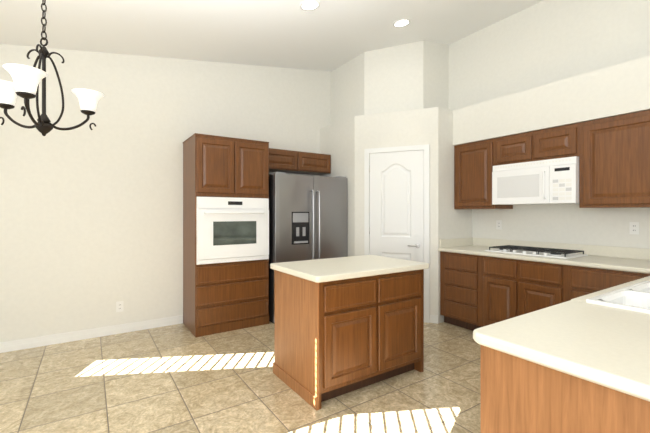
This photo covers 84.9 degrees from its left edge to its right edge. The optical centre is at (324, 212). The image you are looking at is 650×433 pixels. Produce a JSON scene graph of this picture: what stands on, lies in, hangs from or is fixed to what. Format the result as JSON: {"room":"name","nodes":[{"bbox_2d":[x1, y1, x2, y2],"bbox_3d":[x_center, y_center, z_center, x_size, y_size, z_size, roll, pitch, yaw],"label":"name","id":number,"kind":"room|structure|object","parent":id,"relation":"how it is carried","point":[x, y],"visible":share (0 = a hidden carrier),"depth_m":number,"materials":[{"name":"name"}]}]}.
{"room":"kitchen","nodes":[
{"label":"kitchen","id":0,"kind":"room"},
{"bbox_2d":[0,44,330,342],"bbox_3d":[-1.131,-0.665,4.801,5.270,4.000,0.150,0,0,-34],"label":"wall","id":1,"kind":"structure","parent":0,"point":[91,228],"depth_m":3.92,"materials":[{"name":"paint"}]},
{"bbox_2d":[116,301,122,311],"bbox_3d":[-2.279,1.040,3.943,0.070,0.114,0.008,0,0,-34],"label":"electrical outlet","id":2,"kind":"object","parent":1,"relation":"attached to","point":[119,306],"visible":1,"depth_m":3.94,"materials":[{"name":"white plastic"}]},
{"bbox_2d":[0,315,437,352],"bbox_3d":[-0.938,1.288,3.796,4.400,0.095,1.738,0,0,-34],"label":"baseboard","id":3,"kind":"structure","parent":1,"relation":"attached to","point":[14,345],"depth_m":3.78,"materials":[{"name":"white"}]},
{"bbox_2d":[269,148,330,174],"bbox_3d":[-0.453,-0.710,4.965,1.108,0.270,0.316,0,0,-34],"label":"upper cabinet","id":4,"kind":"object","parent":1,"relation":"attached to","point":[290,161],"visible":0.75,"depth_m":4.86,"materials":[{"name":"brown wood"}]},
{"bbox_2d":[0,321,480,432],"bbox_3d":[-0.734,1.365,0.743,9.100,0.060,7.350,0,0,-34],"label":"floor","id":5,"kind":"structure","parent":0,"point":[179,378],"depth_m":2.67,"materials":[{"name":"tile"}]},
{"bbox_2d":[183,133,268,336],"bbox_3d":[-1.197,0.239,4.290,0.866,2.192,0.616,0,0,-34],"label":"tall cabinet","id":6,"kind":"object","parent":5,"relation":"on","point":[223,297],"visible":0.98,"depth_m":4.02,"materials":[{"name":"brown wood"}]},
{"bbox_2d":[196,197,268,264],"bbox_3d":[-1.166,0.190,4.249,0.836,0.732,0.659,0,0,-34],"label":"wall oven","id":7,"kind":"object","parent":6,"relation":"in","point":[230,229],"visible":0.98,"depth_m":3.99,"materials":[{"name":"white metal"}]},
{"bbox_2d":[269,172,346,322],"bbox_3d":[-0.305,0.422,4.751,1.072,1.825,0.747,0,0,-34],"label":"fridge","id":8,"kind":"object","parent":5,"relation":"on","point":[307,217],"visible":0.65,"depth_m":4.41,"materials":[{"name":"silver metal"}]},
{"bbox_2d":[270,255,428,410],"bbox_3d":[0.208,0.878,2.971,1.125,0.914,0.750,0,0,-34],"label":"kitchen island","id":9,"kind":"object","parent":5,"relation":"on","point":[343,325],"visible":1,"depth_m":2.65,"materials":[{"name":"brown wood"}]},
{"bbox_2d":[438,237,649,325],"bbox_3d":[2.208,0.828,3.632,0.696,1.012,2.025,0,0,-34],"label":"base cabinet","id":10,"kind":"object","parent":5,"relation":"on","point":[465,264],"depth_m":3.78,"materials":[{"name":"brown wood"}]},
{"bbox_2d":[485,245,587,258],"bbox_3d":[2.171,0.396,3.699,0.470,0.048,0.820,0,0,-34],"label":"cooktop","id":11,"kind":"object","parent":10,"relation":"in","point":[544,252],"visible":1,"depth_m":3.57,"materials":[{"name":"white"}]},
{"bbox_2d":[458,257,649,432],"bbox_3d":[1.974,0.828,1.841,3.066,1.012,0.682,0,0,-34],"label":"countertop","id":12,"kind":"structure","parent":5,"relation":"on","point":[559,354],"depth_m":1.18,"materials":[{"name":"beige laminate"}]},
{"bbox_2d":[586,281,649,313],"bbox_3d":[1.731,0.332,1.696,0.834,0.534,0.524,0,0,-34],"label":"sink","id":13,"kind":"object","parent":12,"relation":"in","point":[635,297],"visible":0.46,"depth_m":1.81,"materials":[{"name":"white ceramic"}]},
{"bbox_2d":[0,0,542,71],"bbox_3d":[-0.734,-1.755,0.743,9.100,1.494,7.350,0,0,-34],"label":"ceiling","id":14,"kind":"structure","parent":0,"point":[329,35],"depth_m":3.73,"materials":[{"name":"white paint"}]},
{"bbox_2d":[0,0,103,135],"bbox_3d":[-1.305,-1.029,1.657,0.476,1.331,0.491,0,0,-34],"label":"chandelier","id":15,"kind":"object","parent":14,"relation":"hanging from","point":[25,83],"visible":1,"depth_m":1.68,"materials":[{"name":"brown metal"}]},
{"bbox_2d":[300,0,319,10],"bbox_3d":[-0.144,-1.988,3.398,0.199,0.035,0.200,0,0,-34],"label":"recessed light","id":16,"kind":"object","parent":14,"relation":"in","point":[308,5],"visible":1,"depth_m":3.39,"materials":[{"name":"white"}]},
{"bbox_2d":[393,19,410,27],"bbox_3d":[0.878,-2.172,4.065,0.199,0.035,0.200,0,0,-34],"label":"recessed light","id":17,"kind":"object","parent":14,"relation":"in","point":[401,23],"visible":1,"depth_m":4.06,"materials":[{"name":"white"}]},
{"bbox_2d":[331,41,448,123],"bbox_3d":[0.911,-1.975,5.252,1.070,1.380,1.360,0,0,-34],"label":"wall","id":18,"kind":"structure","parent":0,"point":[410,76],"depth_m":4.81,"materials":[{"name":"paint"}]},
{"bbox_2d":[320,107,471,322],"bbox_3d":[0.930,0.025,5.042,1.270,2.620,1.730,0,0,-34],"label":"wall","id":19,"kind":"structure","parent":0,"point":[345,143],"depth_m":4.49,"materials":[{"name":"paint"}]},
{"bbox_2d":[364,144,429,322],"bbox_3d":[0.895,0.250,4.481,0.472,2.170,0.691,0,0,-34],"label":"pantry door","id":20,"kind":"structure","parent":19,"relation":"in","point":[396,202],"depth_m":4.46,"materials":[{"name":"white wood"}]},
{"bbox_2d":[449,0,649,248],"bbox_3d":[3.035,-0.665,3.157,0.150,4.000,7.200,0,0,-34],"label":"wall","id":21,"kind":"structure","parent":0,"point":[543,42],"depth_m":3.87,"materials":[{"name":"paint"}]},
{"bbox_2d":[454,139,512,208],"bbox_3d":[1.920,-0.447,4.334,0.398,0.798,0.538,0,0,-34],"label":"upper cabinet","id":22,"kind":"object","parent":21,"relation":"attached to","point":[474,161],"depth_m":4.20,"materials":[{"name":"brown wood"}]},
{"bbox_2d":[496,220,501,229],"bbox_3d":[2.139,0.145,4.362,0.008,0.114,0.070,0,0,-34],"label":"electrical outlet","id":23,"kind":"object","parent":21,"relation":"attached to","point":[498,224],"visible":1,"depth_m":4.36,"materials":[{"name":"white plastic"}]},
{"bbox_2d":[494,132,529,165],"bbox_3d":[2.184,-0.690,3.936,0.398,0.312,0.416,0,0,-34],"label":"upper cabinet","id":24,"kind":"object","parent":21,"relation":"attached to","point":[511,149],"depth_m":3.83,"materials":[{"name":"brown wood"}]},
{"bbox_2d":[530,123,577,161],"bbox_3d":[2.413,-0.690,3.591,0.398,0.312,0.412,0,0,-34],"label":"upper cabinet","id":25,"kind":"object","parent":21,"relation":"attached to","point":[561,141],"depth_m":3.48,"materials":[{"name":"brown wood"}]},
{"bbox_2d":[492,156,578,204],"bbox_3d":[2.266,-0.311,3.743,0.475,0.432,0.819,0,0,-34],"label":"microwave","id":26,"kind":"object","parent":25,"relation":"attached to","point":[551,181],"visible":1,"depth_m":3.57,"materials":[{"name":"white plastic"}]},
{"bbox_2d":[578,110,649,207],"bbox_3d":[2.699,-0.447,3.162,0.398,0.798,0.620,0,0,-34],"label":"upper cabinet","id":27,"kind":"object","parent":21,"relation":"attached to","point":[612,153],"depth_m":3.08,"materials":[{"name":"brown wood"}]},
{"bbox_2d":[630,222,638,233],"bbox_3d":[2.858,0.140,3.280,0.008,0.114,0.070,0,0,-34],"label":"electrical outlet","id":28,"kind":"object","parent":21,"relation":"attached to","point":[634,227],"visible":1,"depth_m":3.28,"materials":[{"name":"white plastic"}]},
{"bbox_2d":[453,55,649,145],"bbox_3d":[2.538,-1.067,3.409,0.400,0.436,2.770,0,0,-34],"label":"soffit","id":29,"kind":"structure","parent":0,"point":[623,88],"depth_m":3.43,"materials":[{"name":"paint"}]}
]}

